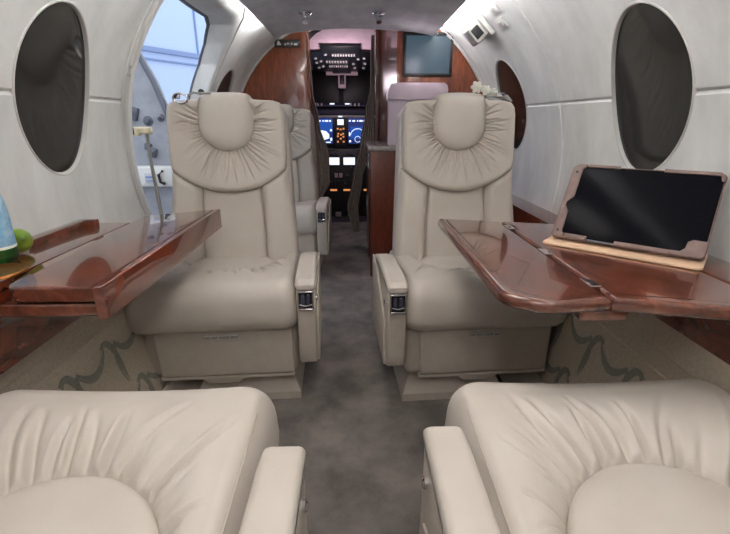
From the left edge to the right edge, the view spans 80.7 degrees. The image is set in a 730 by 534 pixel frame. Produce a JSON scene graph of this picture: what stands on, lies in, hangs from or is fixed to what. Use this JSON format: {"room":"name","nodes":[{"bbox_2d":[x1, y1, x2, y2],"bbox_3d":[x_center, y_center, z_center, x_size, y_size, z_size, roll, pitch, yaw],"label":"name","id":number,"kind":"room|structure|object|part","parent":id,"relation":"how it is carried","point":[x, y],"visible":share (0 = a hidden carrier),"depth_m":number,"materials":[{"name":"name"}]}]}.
{"room":"aircraft cabin","nodes":[
{"label":"aircraft cabin","id":0,"kind":"room"},
{"bbox_2d":[0,0,312,235],"bbox_3d":[-0.472,-0.463,1.125,0.885,1.216,4.450,0,19,-1],"label":"wall","id":1,"kind":"structure","parent":0,"point":[37,200],"depth_m":1.31,"materials":[{"name":"plastic"}]},
{"bbox_2d":[9,0,89,175],"bbox_3d":[-0.821,-0.470,1.169,0.173,0.445,0.323,0,19,-1],"label":"window","id":2,"kind":"structure","parent":1,"relation":"in","point":[50,90],"depth_m":1.15,"materials":[{"name":"grey"}]},
{"bbox_2d":[0,219,128,374],"bbox_3d":[-0.789,0.117,0.842,0.149,0.194,1.155,0,19,-1],"label":"ledge","id":3,"kind":"object","parent":1,"relation":"attached to","point":[19,336],"visible":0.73,"depth_m":0.97,"materials":[{"name":"brown wood"}]},
{"bbox_2d":[0,194,18,263],"bbox_3d":[-0.826,-0.145,0.928,0.075,0.279,0.075,0,19,-1],"label":"bottle","id":4,"kind":"object","parent":3,"relation":"on","point":[9,252],"visible":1,"depth_m":0.95,"materials":[{"name":"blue glass"}]},
{"bbox_3d":[-0.826,-0.138,0.931,0.073,0.262,0.073,0,19,-1],"label":"glass","id":5,"kind":"part","parent":4,"relation":"part of","materials":[{"name":"green glass"}]},
{"bbox_2d":[13,229,32,252],"bbox_3d":[-0.823,-0.061,1.020,0.071,0.060,0.062,0,19,-1],"label":"lime","id":6,"kind":"object","parent":3,"relation":"on","point":[24,239],"visible":0.62,"depth_m":1.00,"materials":[{"name":"green food"}]},
{"bbox_2d":[0,209,221,319],"bbox_3d":[-0.613,-0.041,1.179,0.214,0.091,0.758,0,19,-1],"label":"folding table","id":7,"kind":"object","parent":3,"relation":"attached to","point":[100,277],"visible":1,"depth_m":0.94,"materials":[{"name":"brown wood"}]},
{"bbox_3d":[-0.514,-0.052,1.178,0.017,0.069,0.758,0,19,-1],"label":"edge rail","id":8,"kind":"part","parent":7,"relation":"part of","materials":[{"name":"brown wood"}]},
{"bbox_2d":[0,308,168,393],"bbox_3d":[-0.788,0.332,1.230,0.195,0.500,4.150,0,19,-1],"label":"lower wall panel","id":9,"kind":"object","parent":1,"relation":"attached to","point":[91,353],"depth_m":1.17,"materials":[{"name":"fabric"}]},
{"bbox_2d":[132,53,172,214],"bbox_3d":[-1.198,-0.491,2.129,0.610,1.237,0.137,0,19,-1],"label":"door","id":10,"kind":"structure","parent":1,"relation":"in","point":[149,103],"depth_m":2.08,"materials":[{"name":"grey metal"}]},
{"bbox_3d":[-1.038,-0.695,2.048,0.047,0.047,0.027,0,19,-1],"label":"door knob","id":11,"kind":"part","parent":10,"relation":"part of","materials":[{"name":"grey metal"}]},
{"bbox_3d":[-0.976,-0.710,2.045,0.036,0.036,0.027,0,19,-1],"label":"door knob","id":12,"kind":"part","parent":10,"relation":"part of","materials":[{"name":"grey metal"}]},
{"bbox_2d":[120,0,246,215],"bbox_3d":[-0.751,-0.559,1.950,0.451,1.197,0.940,0,19,-1],"label":"door frame","id":13,"kind":"structure","parent":1,"relation":"in","point":[223,18],"depth_m":1.75,"materials":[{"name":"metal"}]},
{"bbox_3d":[-0.839,-0.362,1.679,0.070,0.353,0.052,0,19,-1],"label":"door latch handle","id":14,"kind":"part","parent":13,"relation":"part of","materials":[{"name":"silver metal"}]},
{"bbox_2d":[216,69,233,91],"bbox_3d":[-0.858,-0.963,2.609,0.173,0.445,0.329,0,19,-1],"label":"window","id":15,"kind":"structure","parent":1,"relation":"in","point":[226,83],"depth_m":2.55,"materials":[{"name":"grey"}]},
{"bbox_2d":[310,64,329,197],"bbox_3d":[-0.334,-0.925,3.145,0.140,1.400,0.028,0,19,-1],"label":"curtain","id":16,"kind":"object","parent":1,"relation":"hanging from","point":[322,154],"visible":0.41,"depth_m":3.18,"materials":[{"name":"fabric"}]},
{"bbox_2d":[242,31,308,109],"bbox_3d":[-0.652,-0.846,3.040,0.550,1.556,0.030,0,19,-1],"label":"wall","id":17,"kind":"structure","parent":0,"point":[281,76],"depth_m":2.88,"materials":[{"name":"brown wood"}]},
{"bbox_2d":[240,33,290,92],"bbox_3d":[-0.633,-1.143,2.914,0.597,0.948,0.018,0,19,-1],"label":"trim","id":18,"kind":"structure","parent":17,"relation":"attached to","point":[284,35],"depth_m":2.83,"materials":[{"name":"grey plastic"}]},
{"bbox_2d":[274,39,299,46],"bbox_3d":[-0.508,-1.460,2.807,0.165,0.045,0.018,0,19,-1],"label":"illuminated sign","id":19,"kind":"object","parent":17,"relation":"attached to","point":[279,42],"visible":0.96,"depth_m":2.80,"materials":[{"name":"black plastic"}]},
{"bbox_2d":[306,31,311,113],"bbox_3d":[-0.374,-0.835,3.035,0.018,1.541,0.018,7,20,20],"label":"trim","id":20,"kind":"structure","parent":17,"relation":"attached to","point":[307,32],"depth_m":2.87,"materials":[{"name":"brown wood"}]},
{"bbox_2d":[309,29,375,69],"bbox_3d":[-0.203,-1.764,3.465,0.920,0.211,1.107,0,19,-1],"label":"ceiling","id":21,"kind":"structure","parent":0,"point":[326,36],"depth_m":3.23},
{"bbox_2d":[311,44,369,88],"bbox_3d":[-0.208,-1.714,3.714,0.524,0.280,0.724,0,19,-1],"label":"panel","id":22,"kind":"object","parent":21,"relation":"attached to","point":[340,60],"visible":1,"depth_m":3.68,"materials":[{"name":"black plastic"}]},
{"bbox_3d":[-0.208,-1.774,3.666,0.524,0.021,0.680,0,9,-1],"label":"panel plate","id":23,"kind":"part","parent":22,"relation":"part of","materials":[{"name":"black plastic"}]},
{"bbox_2d":[347,35,374,231],"bbox_3d":[-0.036,-0.964,3.271,0.211,1.430,0.028,0,19,-1],"label":"curtain","id":24,"kind":"object","parent":21,"relation":"hanging from","point":[367,134],"visible":0.93,"depth_m":3.30,"materials":[{"name":"fabric"}]},
{"bbox_2d":[309,30,375,39],"bbox_3d":[-0.143,-1.212,4.086,1.699,1.648,1.600,0,19,-1],"label":"wall","id":25,"kind":"structure","parent":0,"point":[311,33],"depth_m":3.09,"materials":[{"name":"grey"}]},
{"bbox_2d":[339,89,343,102],"bbox_3d":[-0.254,-1.878,4.537,0.050,0.320,0.020,0,19,-1],"label":"trim","id":26,"kind":"structure","parent":25,"relation":"attached to","point":[341,100],"depth_m":4.55,"materials":[{"name":"grey"}]},
{"bbox_2d":[311,70,374,102],"bbox_3d":[-0.249,-1.867,4.567,0.720,0.400,0.030,0,19,-1],"label":"cover","id":27,"kind":"object","parent":25,"relation":"attached to","point":[325,88],"visible":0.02,"depth_m":4.54,"materials":[{"name":"black plastic"}]},
{"bbox_2d":[315,103,379,147],"bbox_3d":[-0.254,-1.418,4.490,1.100,0.560,0.336,0,19,-1],"label":"panel","id":28,"kind":"object","parent":25,"relation":"attached to","point":[341,124],"visible":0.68,"depth_m":4.46,"materials":[{"name":"black plastic"}]},
{"bbox_2d":[239,0,466,35],"bbox_3d":[-0.021,-0.729,0.659,0.900,0.058,3.720,0,19,-1],"label":"ceiling","id":29,"kind":"structure","parent":0,"point":[427,17],"depth_m":2.03,"materials":[{"name":"fabric"}]},
{"bbox_2d":[298,10,311,23],"bbox_3d":[-0.281,-1.171,2.024,0.064,0.055,0.064,0,19,-1],"label":"light","id":30,"kind":"object","parent":29,"relation":"attached to","point":[305,14],"visible":0.99,"depth_m":2.01,"materials":[{"name":"silver metal"}]},
{"bbox_2d":[372,10,385,23],"bbox_3d":[0.067,-1.190,2.058,0.064,0.055,0.064,0,19,-1],"label":"light","id":31,"kind":"object","parent":29,"relation":"attached to","point":[378,14],"visible":1,"depth_m":2.04,"materials":[{"name":"silver metal"}]},
{"bbox_2d":[271,216,502,533],"bbox_3d":[-0.048,0.286,2.201,1.720,0.041,6.180,0,19,-1],"label":"floor","id":32,"kind":"structure","parent":0,"point":[363,444],"depth_m":1.46,"materials":[{"name":"grey carpet"}]},
{"bbox_2d":[0,387,307,533],"bbox_3d":[-0.406,0.537,0.649,0.641,0.490,0.630,0,19,-1],"label":"seat","id":33,"kind":"object","parent":32,"relation":"on","point":[195,461],"visible":1,"depth_m":0.67,"materials":[{"name":"beige leather"}]},
{"bbox_3d":[-0.121,0.511,0.536,0.060,0.292,0.418,0,19,-1],"label":"armrest","id":34,"kind":"part","parent":33,"relation":"part of","materials":[{"name":"beige leather"}]},
{"bbox_2d":[162,379,203,390],"bbox_3d":[-0.624,0.779,0.568,0.094,0.085,2.600,0,19,-1],"label":"baseboard","id":35,"kind":"structure","parent":32,"relation":"on","point":[178,384],"depth_m":1.56,"materials":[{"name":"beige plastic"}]},
{"bbox_2d":[123,92,321,398],"bbox_3d":[-0.487,-0.092,1.604,0.626,1.060,0.632,-1,19,-4],"label":"seat","id":36,"kind":"object","parent":32,"relation":"on","point":[244,308],"visible":0.88,"depth_m":1.57,"materials":[{"name":"beige leather"}]},
{"bbox_2d":[172,91,210,104],"bbox_3d":[-0.632,-0.615,1.566,0.136,0.046,0.024,-5,20,-15],"label":"harness buckle","id":37,"kind":"object","parent":36,"relation":"on","point":[176,95],"visible":1,"depth_m":1.55,"materials":[{"name":"silver metal"}]},
{"bbox_3d":[-0.607,-0.629,1.568,0.087,0.020,0.014,-8,21,-22],"label":"cord","id":38,"kind":"part","parent":37,"relation":"part of","materials":[{"name":"grey plastic"}]},
{"bbox_2d":[123,249,301,334],"bbox_3d":[-0.519,0.045,1.639,0.560,0.180,0.591,-1,19,-4],"label":"seat cushion","id":39,"kind":"object","parent":36,"relation":"on","point":[210,291],"depth_m":1.38,"materials":[{"name":"beige leather"}]},
{"bbox_3d":[-0.476,0.286,1.469,0.460,0.177,0.026,-1,19,-4],"label":"panel","id":40,"kind":"part","parent":36,"relation":"part of","materials":[{"name":"beige leather"}]},
{"bbox_2d":[198,92,253,150],"bbox_3d":[-0.525,-0.553,1.654,0.207,0.220,0.149,-1,19,-4],"label":"pillow","id":41,"kind":"object","parent":36,"relation":"on","point":[225,119],"depth_m":1.60,"materials":[{"name":"beige leather"}]},
{"bbox_3d":[-0.526,-0.272,1.758,0.492,0.732,0.219,-1,19,-4],"label":"backrest","id":42,"kind":"part","parent":36,"relation":"part of","materials":[{"name":"beige leather"}]},
{"bbox_3d":[-0.520,-0.149,1.720,0.244,0.340,0.076,-1,19,-4],"label":"lumbar panel","id":43,"kind":"part","parent":36,"relation":"part of","materials":[{"name":"beige leather"}]},
{"bbox_3d":[-0.190,0.107,1.374,0.051,0.066,0.012,-1,19,-4],"label":"control panel","id":44,"kind":"part","parent":36,"relation":"part of","materials":[{"name":"silver metal"}]},
{"bbox_3d":[-0.206,0.143,1.610,0.060,0.292,0.418,-1,19,-4],"label":"armrest","id":45,"kind":"part","parent":36,"relation":"part of","materials":[{"name":"beige leather"}]},
{"bbox_2d":[281,104,331,269],"bbox_3d":[-0.540,-0.499,2.795,0.626,1.060,0.632,0,19,-1],"label":"seat","id":46,"kind":"object","parent":32,"relation":"on","point":[313,213],"visible":0.36,"depth_m":2.80,"materials":[{"name":"beige leather"}]},
{"bbox_2d":[281,104,293,131],"bbox_3d":[-0.568,-0.961,2.846,0.207,0.220,0.149,0,19,-1],"label":"pillow","id":47,"kind":"object","parent":46,"relation":"on","point":[289,109],"depth_m":2.79,"materials":[{"name":"beige leather"}]},
{"bbox_3d":[-0.566,-0.557,2.911,0.244,0.340,0.076,0,19,-1],"label":"lumbar panel","id":48,"kind":"part","parent":46,"relation":"part of","materials":[{"name":"beige leather"}]},
{"bbox_2d":[295,199,316,234],"bbox_3d":[-0.573,-0.363,2.830,0.560,0.180,0.591,0,19,-1],"label":"seat cushion","id":49,"kind":"object","parent":46,"relation":"on","point":[306,209],"depth_m":2.57,"materials":[{"name":"beige leather"}]},
{"bbox_3d":[-0.542,-0.121,2.659,0.460,0.177,0.026,0,19,-1],"label":"panel","id":50,"kind":"part","parent":46,"relation":"part of","materials":[{"name":"beige leather"}]},
{"bbox_3d":[-0.568,-0.680,2.950,0.492,0.732,0.219,0,19,-1],"label":"backrest","id":51,"kind":"part","parent":46,"relation":"part of","materials":[{"name":"beige leather"}]},
{"bbox_3d":[-0.258,-0.295,2.549,0.051,0.066,0.012,0,19,-1],"label":"control panel","id":52,"kind":"part","parent":46,"relation":"part of","materials":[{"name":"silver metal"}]},
{"bbox_3d":[-0.263,-0.260,2.787,0.060,0.292,0.418,0,19,-1],"label":"armrest","id":53,"kind":"part","parent":46,"relation":"part of","materials":[{"name":"beige leather"}]},
{"bbox_2d":[323,148,366,215],"bbox_3d":[-0.230,-0.877,4.487,0.760,0.681,0.253,0,19,-1],"label":"console","id":54,"kind":"object","parent":32,"relation":"on","point":[342,161],"visible":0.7,"depth_m":4.43,"materials":[{"name":"black plastic"}]},
{"bbox_2d":[365,141,395,275],"bbox_3d":[0.327,-0.442,3.007,0.642,0.815,0.762,0,19,-1],"label":"base cabinet","id":55,"kind":"object","parent":32,"relation":"on","point":[380,156],"visible":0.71,"depth_m":2.65,"materials":[{"name":"brown wood"}]},
{"bbox_3d":[0.022,-0.468,3.044,0.006,0.660,0.560,0,19,-1],"label":"cabinet door","id":56,"kind":"part","parent":55,"relation":"part of","materials":[{"name":"brown wood"}]},
{"bbox_2d":[365,141,395,150],"bbox_3d":[0.329,-0.816,2.879,0.638,0.024,0.762,0,19,-1],"label":"countertop","id":57,"kind":"structure","parent":55,"relation":"on","point":[371,145],"depth_m":2.52,"materials":[{"name":"stone"}]},
{"bbox_2d":[386,83,447,145],"bbox_3d":[0.302,-0.896,2.535,0.350,0.348,0.075,0,19,-1],"label":"bin","id":58,"kind":"object","parent":57,"relation":"on","point":[399,95],"visible":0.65,"depth_m":2.46,"materials":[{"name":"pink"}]},
{"bbox_3d":[0.302,-1.017,2.494,0.350,0.093,0.075,0,19,-1],"label":"bin lid","id":59,"kind":"part","parent":58,"relation":"part of","materials":[{"name":"grey"}]},
{"bbox_2d":[372,93,566,400],"bbox_3d":[0.352,-0.098,1.621,0.626,1.060,0.632,-2,19,-5],"label":"seat","id":60,"kind":"object","parent":32,"relation":"on","point":[441,330],"visible":0.79,"depth_m":1.60,"materials":[{"name":"beige leather"}]},
{"bbox_3d":[0.085,0.152,1.585,0.060,0.292,0.418,-2,19,-5],"label":"armrest","id":61,"kind":"part","parent":60,"relation":"part of","materials":[{"name":"beige leather"}]},
{"bbox_3d":[0.103,0.116,1.349,0.051,0.066,0.012,-2,19,-5],"label":"control panel","id":62,"kind":"part","parent":60,"relation":"part of","materials":[{"name":"silver metal"}]},
{"bbox_3d":[0.113,0.111,1.343,0.010,0.030,0.012,-2,19,-5],"label":"lever","id":63,"kind":"part","parent":60,"relation":"part of","materials":[{"name":"blue"}]},
{"bbox_3d":[0.357,-0.279,1.778,0.492,0.732,0.219,-2,19,-5],"label":"backrest","id":64,"kind":"part","parent":60,"relation":"part of","materials":[{"name":"beige leather"}]},
{"bbox_3d":[0.363,-0.156,1.740,0.244,0.340,0.076,-2,19,-5],"label":"lumbar panel","id":65,"kind":"part","parent":60,"relation":"part of","materials":[{"name":"beige leather"}]},
{"bbox_2d":[433,93,485,150],"bbox_3d":[0.357,-0.560,1.674,0.207,0.220,0.149,-2,19,-5],"label":"pillow","id":66,"kind":"object","parent":60,"relation":"on","point":[459,119],"depth_m":1.61,"materials":[{"name":"beige leather"}]},
{"bbox_2d":[389,250,566,331],"bbox_3d":[0.385,0.037,1.660,0.560,0.180,0.591,-2,19,-5],"label":"seat cushion","id":67,"kind":"object","parent":60,"relation":"on","point":[441,292],"depth_m":1.39,"materials":[{"name":"beige leather"}]},
{"bbox_2d":[471,81,497,95],"bbox_3d":[0.477,-0.698,1.682,0.125,0.055,0.028,5,20,15],"label":"flower spray","id":68,"kind":"object","parent":60,"relation":"on","point":[477,87],"visible":0.8,"depth_m":1.68,"materials":[{"name":"white plant"}]},
{"bbox_3d":[0.411,0.279,1.489,0.460,0.177,0.026,-2,19,-5],"label":"panel","id":69,"kind":"part","parent":60,"relation":"part of","materials":[{"name":"beige leather"}]},
{"bbox_2d":[484,92,511,101],"bbox_3d":[0.514,-0.655,1.662,0.105,0.036,0.047,0,19,-1],"label":"strap","id":70,"kind":"object","parent":60,"relation":"on","point":[503,96],"visible":1,"depth_m":1.64,"materials":[{"name":"grey fabric"}]},
{"bbox_2d":[499,372,543,382],"bbox_3d":[0.597,0.604,1.078,0.094,0.085,3.620,0,19,-1],"label":"baseboard","id":71,"kind":"structure","parent":32,"relation":"on","point":[530,377],"depth_m":1.61,"materials":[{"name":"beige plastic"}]},
{"bbox_2d":[420,379,729,533],"bbox_3d":[0.411,0.523,0.689,0.635,0.490,0.595,0,19,-1],"label":"seat","id":72,"kind":"object","parent":32,"relation":"on","point":[639,457],"visible":1,"depth_m":0.68,"materials":[{"name":"beige leather"}]},
{"bbox_3d":[0.135,0.496,0.579,0.060,0.292,0.418,0,19,-1],"label":"armrest","id":73,"kind":"part","parent":72,"relation":"part of","materials":[{"name":"beige leather"}]},
{"bbox_2d":[379,30,396,141],"bbox_3d":[0.154,-1.213,2.841,0.018,0.750,0.652,-2,19,-6],"label":"wall","id":74,"kind":"structure","parent":0,"point":[388,39],"depth_m":2.88,"materials":[{"name":"brown wood"}]},
{"bbox_2d":[375,29,379,140],"bbox_3d":[0.092,-0.945,3.295,0.034,1.560,0.034,0,19,-1],"label":"trim","id":75,"kind":"structure","parent":74,"relation":"attached to","point":[377,38],"depth_m":3.14,"materials":[{"name":"brown wood"}]},
{"bbox_2d":[396,30,482,94],"bbox_3d":[0.484,-1.102,2.527,0.601,0.773,0.030,0,19,-1],"label":"wall","id":76,"kind":"structure","parent":0,"point":[462,78],"depth_m":2.51,"materials":[{"name":"brown wood"}]},
{"bbox_2d":[272,28,404,36],"bbox_3d":[-0.066,-1.331,2.424,0.913,0.061,0.018,0,19,-1],"label":"trim","id":77,"kind":"structure","parent":76,"relation":"attached to","point":[327,28],"depth_m":2.42,"materials":[{"name":"plastic"}]},
{"bbox_2d":[402,32,453,76],"bbox_3d":[0.360,-1.214,2.460,0.285,0.228,0.014,0,19,-1],"label":"wall monitor","id":78,"kind":"object","parent":76,"relation":"attached to","point":[424,55],"visible":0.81,"depth_m":2.46,"materials":[{"name":"black plastic"}]},
{"bbox_2d":[439,27,487,99],"bbox_3d":[0.463,-1.048,2.520,0.653,0.905,0.018,0,19,-1],"label":"trim","id":79,"kind":"structure","parent":76,"relation":"attached to","point":[458,46],"depth_m":2.46,"materials":[{"name":"grey plastic"}]},
{"bbox_2d":[442,0,729,261],"bbox_3d":[0.413,-0.470,1.145,0.885,1.216,4.450,0,19,-1],"label":"wall","id":80,"kind":"structure","parent":0,"point":[559,51],"depth_m":1.48,"materials":[{"name":"white plastic"}]},
{"bbox_2d":[463,12,495,45],"bbox_3d":[0.518,-1.091,1.987,0.122,0.122,0.180,0,19,-1],"label":"wall lamp","id":81,"kind":"object","parent":80,"relation":"attached to","point":[479,29],"visible":1,"depth_m":1.92,"materials":[{"name":"white plastic"}]},
{"bbox_2d":[487,2,500,15],"bbox_3d":[0.526,-1.053,1.757,0.036,0.034,0.085,0,19,-1],"label":"switch plate","id":82,"kind":"object","parent":80,"relation":"attached to","point":[493,8],"visible":1,"depth_m":1.75,"materials":[{"name":"white plastic"}]},
{"bbox_2d":[495,17,508,29],"bbox_3d":[0.573,-1.019,1.802,0.034,0.036,0.085,0,19,-1],"label":"switch plate","id":83,"kind":"object","parent":80,"relation":"attached to","point":[501,23],"visible":1,"depth_m":1.79,"materials":[{"name":"white plastic"}]},
{"bbox_2d":[495,59,527,150],"bbox_3d":[0.734,-0.822,2.196,0.173,0.445,0.378,0,19,-1],"label":"window","id":84,"kind":"structure","parent":80,"relation":"in","point":[508,82],"depth_m":2.15,"materials":[{"name":"grey"}]},
{"bbox_2d":[512,194,556,223],"bbox_3d":[0.740,-0.245,2.007,0.105,0.090,1.280,0,19,-1],"label":"wall rail","id":85,"kind":"object","parent":80,"relation":"attached to","point":[524,211],"visible":0.05,"depth_m":1.87,"materials":[{"name":"brown wood"}]},
{"bbox_2d":[537,312,729,393],"bbox_3d":[0.743,0.406,1.014,0.195,0.500,3.620,0,19,-1],"label":"lower wall panel","id":86,"kind":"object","parent":80,"relation":"attached to","point":[641,347],"depth_m":1.15,"materials":[{"name":"fabric"}]},
{"bbox_2d":[611,1,697,169],"bbox_3d":[0.760,-0.476,1.186,0.173,0.445,0.359,0,19,-1],"label":"window","id":87,"kind":"structure","parent":80,"relation":"in","point":[653,91],"depth_m":1.17,"materials":[{"name":"grey"}]},
{"bbox_2d":[652,255,729,364],"bbox_3d":[0.773,0.122,0.854,0.106,0.178,1.100,0,19,-1],"label":"ledge","id":88,"kind":"object","parent":80,"relation":"attached to","point":[713,335],"visible":0.04,"depth_m":0.91,"materials":[{"name":"brown wood"}]},
{"bbox_2d":[438,219,729,320],"bbox_3d":[0.477,-0.008,1.070,0.467,0.074,0.738,0,19,-1],"label":"folding table","id":89,"kind":"object","parent":88,"relation":"attached to","point":[512,259],"visible":1,"depth_m":0.86,"materials":[{"name":"brown wood"}]},
{"bbox_2d":[543,164,727,270],"bbox_3d":[0.639,-0.137,1.039,0.335,0.191,0.173,16,24,38],"label":"tablet","id":90,"kind":"object","parent":89,"relation":"on","point":[668,217],"visible":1,"depth_m":1.03,"materials":[{"name":"black glass"}]},
{"label":"outside","id":91,"kind":"structure","parent":0,"visible":0},
{"bbox_2d":[141,0,205,103],"bbox_3d":[-7.651,-7.083,11.312,0.203,10.400,34.000,10,21,26],"label":"wall","id":92,"kind":"structure","parent":91,"point":[172,27],"depth_m":14.01,"materials":[{"name":"blue"}]},
{"bbox_2d":[142,10,199,65],"bbox_3d":[-7.509,-8.391,10.786,0.126,5.385,34.000,10,21,26],"label":"trim","id":93,"kind":"structure","parent":92,"relation":"attached to","point":[144,48],"depth_m":14.00,"materials":[{"name":"blue"}]}
]}

